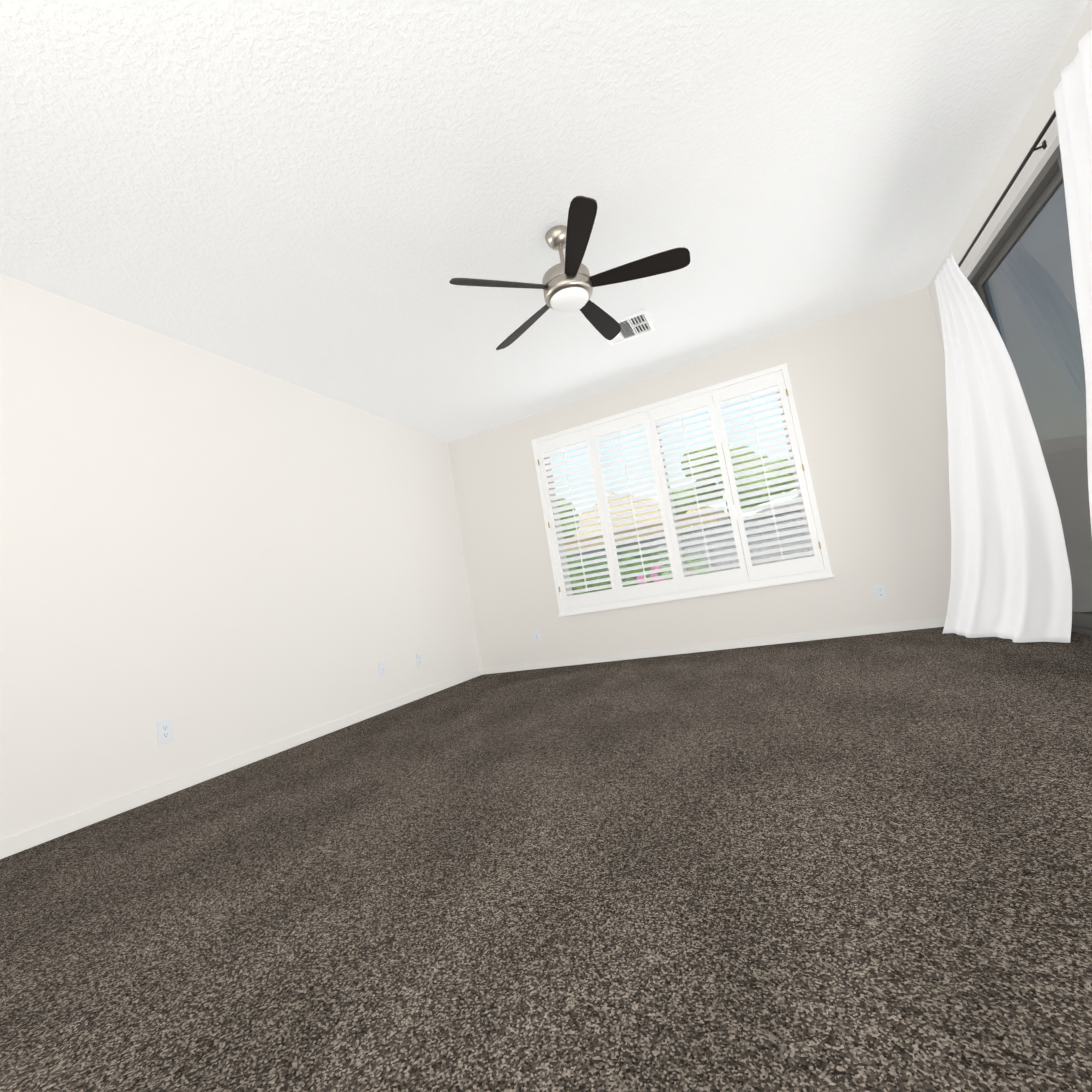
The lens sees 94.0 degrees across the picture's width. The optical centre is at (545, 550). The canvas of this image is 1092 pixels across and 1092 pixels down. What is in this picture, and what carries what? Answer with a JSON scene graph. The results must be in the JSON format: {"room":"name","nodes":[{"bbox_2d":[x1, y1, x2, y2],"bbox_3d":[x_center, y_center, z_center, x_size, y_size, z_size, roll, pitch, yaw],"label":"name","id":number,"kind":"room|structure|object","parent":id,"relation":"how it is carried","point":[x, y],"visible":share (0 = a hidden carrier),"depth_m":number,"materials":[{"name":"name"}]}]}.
{"room":"empty bedroom","nodes":[
{"label":"empty bedroom","id":0,"kind":"room"},
{"bbox_2d":[0,273,480,839],"bbox_3d":[-2.107,0.007,3.456,0.150,2.740,5.730,-12,-6,23],"label":"wall","id":1,"kind":"structure","parent":0,"point":[214,557],"depth_m":3.08,"materials":[{"name":"white paint"}]},
{"bbox_2d":[156,719,173,744],"bbox_3d":[-2.100,0.996,2.807,0.009,0.124,0.076,-12,-6,23],"label":"electrical outlet","id":2,"kind":"object","parent":1,"relation":"attached to","point":[164,731],"visible":1,"depth_m":2.80,"materials":[{"name":"white plastic"}]},
{"bbox_2d":[0,668,483,858],"bbox_3d":[-1.820,1.301,3.295,0.016,0.075,5.430,-12,-6,23],"label":"baseboard","id":3,"kind":"structure","parent":1,"relation":"attached to","point":[17,843],"depth_m":2.86,"materials":[{"name":"white paint"}]},
{"bbox_2d":[378,662,386,677],"bbox_3d":[-1.405,1.022,4.382,0.011,0.124,0.076,-12,-6,23],"label":"outlet","id":4,"kind":"object","parent":1,"relation":"attached to","point":[382,669],"visible":1,"depth_m":4.38,"materials":[{"name":"white plastic"}]},
{"bbox_2d":[416,653,422,666],"bbox_3d":[-1.202,1.034,4.846,0.009,0.124,0.076,-12,-6,23],"label":"electrical outlet","id":5,"kind":"object","parent":1,"relation":"attached to","point":[419,659],"visible":1,"depth_m":4.84,"materials":[{"name":"white plastic"}]},
{"bbox_2d":[0,0,1089,441],"bbox_3d":[-0.125,-1.864,2.629,5.060,0.150,5.730,-12,-6,23],"label":"ceiling","id":6,"kind":"structure","parent":0,"point":[330,198],"depth_m":2.40,"materials":[{"name":"white paint"}]},
{"bbox_2d":[449,196,689,349],"bbox_3d":[0.137,-1.579,2.888,1.277,0.442,1.266,-12,-6,23],"label":"ceiling fan","id":7,"kind":"object","parent":6,"relation":"hanging from","point":[569,282],"visible":1,"depth_m":2.75,"materials":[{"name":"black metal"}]},
{"bbox_2d":[605,309,654,345],"bbox_3d":[0.645,-1.764,4.041,0.380,0.021,0.340,-12,-6,23],"label":"ceiling vent","id":8,"kind":"object","parent":6,"relation":"in","point":[637,324],"visible":0.83,"depth_m":4.04,"materials":[{"name":"white metal"}]},
{"bbox_2d":[0,627,1091,1091],"bbox_3d":[0.330,0.951,2.355,5.060,0.100,5.730,-12,-6,23],"label":"floor","id":9,"kind":"structure","parent":0,"point":[860,863],"depth_m":1.25,"materials":[{"name":"carpet"}]},
{"bbox_2d":[448,287,950,667],"bbox_3d":[1.231,-0.378,5.042,4.760,2.740,0.150,-12,-6,23],"label":"wall","id":10,"kind":"structure","parent":0,"point":[868,384],"depth_m":4.48,"materials":[{"name":"white paint"}]},
{"bbox_2d":[533,630,540,641],"bbox_3d":[-0.098,0.922,5.508,0.076,0.124,0.009,-12,-6,23],"label":"electrical outlet","id":11,"kind":"object","parent":10,"relation":"attached to","point":[536,634],"visible":1,"depth_m":5.50,"materials":[{"name":"white plastic"}]},
{"bbox_2d":[531,363,833,616],"bbox_3d":[1.175,-0.490,5.021,2.587,1.937,0.209,-12,-6,23],"label":"window shutters","id":12,"kind":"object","parent":10,"relation":"in","point":[712,399],"depth_m":4.90,"materials":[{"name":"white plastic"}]},
{"bbox_2d":[484,617,945,673],"bbox_3d":[1.423,0.926,4.833,4.730,0.075,0.016,-12,-6,23],"label":"baseboard","id":13,"kind":"structure","parent":10,"relation":"attached to","point":[933,622],"depth_m":4.69,"materials":[{"name":"white paint"}]},
{"bbox_2d":[874,584,886,599],"bbox_3d":[2.790,0.345,4.248,0.076,0.124,0.009,-12,-6,23],"label":"electrical outlet","id":14,"kind":"object","parent":10,"relation":"attached to","point":[880,592],"visible":1,"depth_m":4.25,"materials":[{"name":"white plastic"}]},
{"bbox_2d":[928,0,1091,353],"bbox_3d":[2.316,-0.896,1.526,0.150,2.740,5.730,-12,-6,23],"label":"wall","id":15,"kind":"structure","parent":0,"point":[1038,114],"depth_m":2.75,"materials":[{"name":"white paint"}]},
{"bbox_2d":[958,110,1055,267],"bbox_3d":[2.398,-1.969,2.479,0.056,0.034,2.940,-12,-6,23],"label":"curtain rod","id":16,"kind":"object","parent":15,"relation":"attached to","point":[1031,151],"visible":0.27,"depth_m":2.66,"materials":[{"name":"grey metal"}]},
{"bbox_2d":[935,253,1071,642],"bbox_3d":[2.729,-0.720,3.354,0.476,2.588,0.924,-12,-6,23],"label":"curtain","id":17,"kind":"object","parent":16,"relation":"hanging from","point":[1010,574],"visible":1,"depth_m":3.24,"materials":[{"name":"white fabric"}]},
{"bbox_2d":[1053,29,1091,532],"bbox_3d":[2.112,-0.752,1.793,0.349,2.548,1.260,-12,-6,23],"label":"curtain","id":18,"kind":"object","parent":16,"relation":"hanging from","point":[1072,91],"visible":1,"depth_m":2.18,"materials":[{"name":"white fabric"}]},
{"bbox_2d":[967,144,1091,635],"bbox_3d":[2.695,-0.741,2.322,0.080,2.467,2.594,-12,-6,23],"label":"door","id":19,"kind":"structure","parent":15,"relation":"in","point":[1020,278],"depth_m":2.96,"materials":[{"name":"grey metal"}]},
{"label":"outside","id":20,"kind":"structure","parent":0,"visible":0},
{"bbox_3d":[11.954,1.135,22.241,90.000,0.050,90.000,-12,-6,23],"label":"yard","id":21,"kind":"structure","parent":20,"visible":0},
{"bbox_2d":[566,547,716,594],"bbox_3d":[1.728,0.855,10.968,12.839,2.034,2.231,-12,-6,23],"label":"shrubs","id":22,"kind":"object","parent":21,"relation":"on","point":[633,564],"depth_m":10.34,"materials":[{"name":"green plant"}]},
{"bbox_2d":[636,566,690,584],"bbox_3d":[1.730,0.625,9.851,2.192,0.614,0.556,-12,-6,23],"label":"flowers","id":23,"kind":"object","parent":22,"relation":"on","point":[651,575],"depth_m":9.56,"materials":[{"name":"pink plant"}]},
{"bbox_2d":[564,493,728,551],"bbox_3d":[5.309,0.131,24.655,7.500,4.500,12.000,-12,-6,23],"label":"house","id":24,"kind":"structure","parent":21,"relation":"on","point":[639,528],"depth_m":19.28,"materials":[{"name":"beige paint"}]},
{"bbox_2d":[557,443,795,538],"bbox_3d":[4.364,-0.700,13.373,12.431,4.272,3.608,-12,-6,23],"label":"trees","id":25,"kind":"object","parent":21,"relation":"on","point":[741,492],"depth_m":12.70,"materials":[{"name":"green plant"}]},
{"bbox_2d":[572,510,810,572],"bbox_3d":[4.896,-0.244,6.712,50.000,1.930,7.830,-12,-6,23],"label":"fence","id":26,"kind":"object","parent":21,"relation":"on","point":[734,546],"depth_m":10.97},
{"bbox_2d":[756,496,799,513],"bbox_3d":[17.071,-1.977,23.342,13.500,4.650,11.000,-12,-6,23],"label":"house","id":27,"kind":"structure","parent":21,"relation":"on","point":[777,508],"depth_m":20.91,"materials":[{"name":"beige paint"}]}
]}

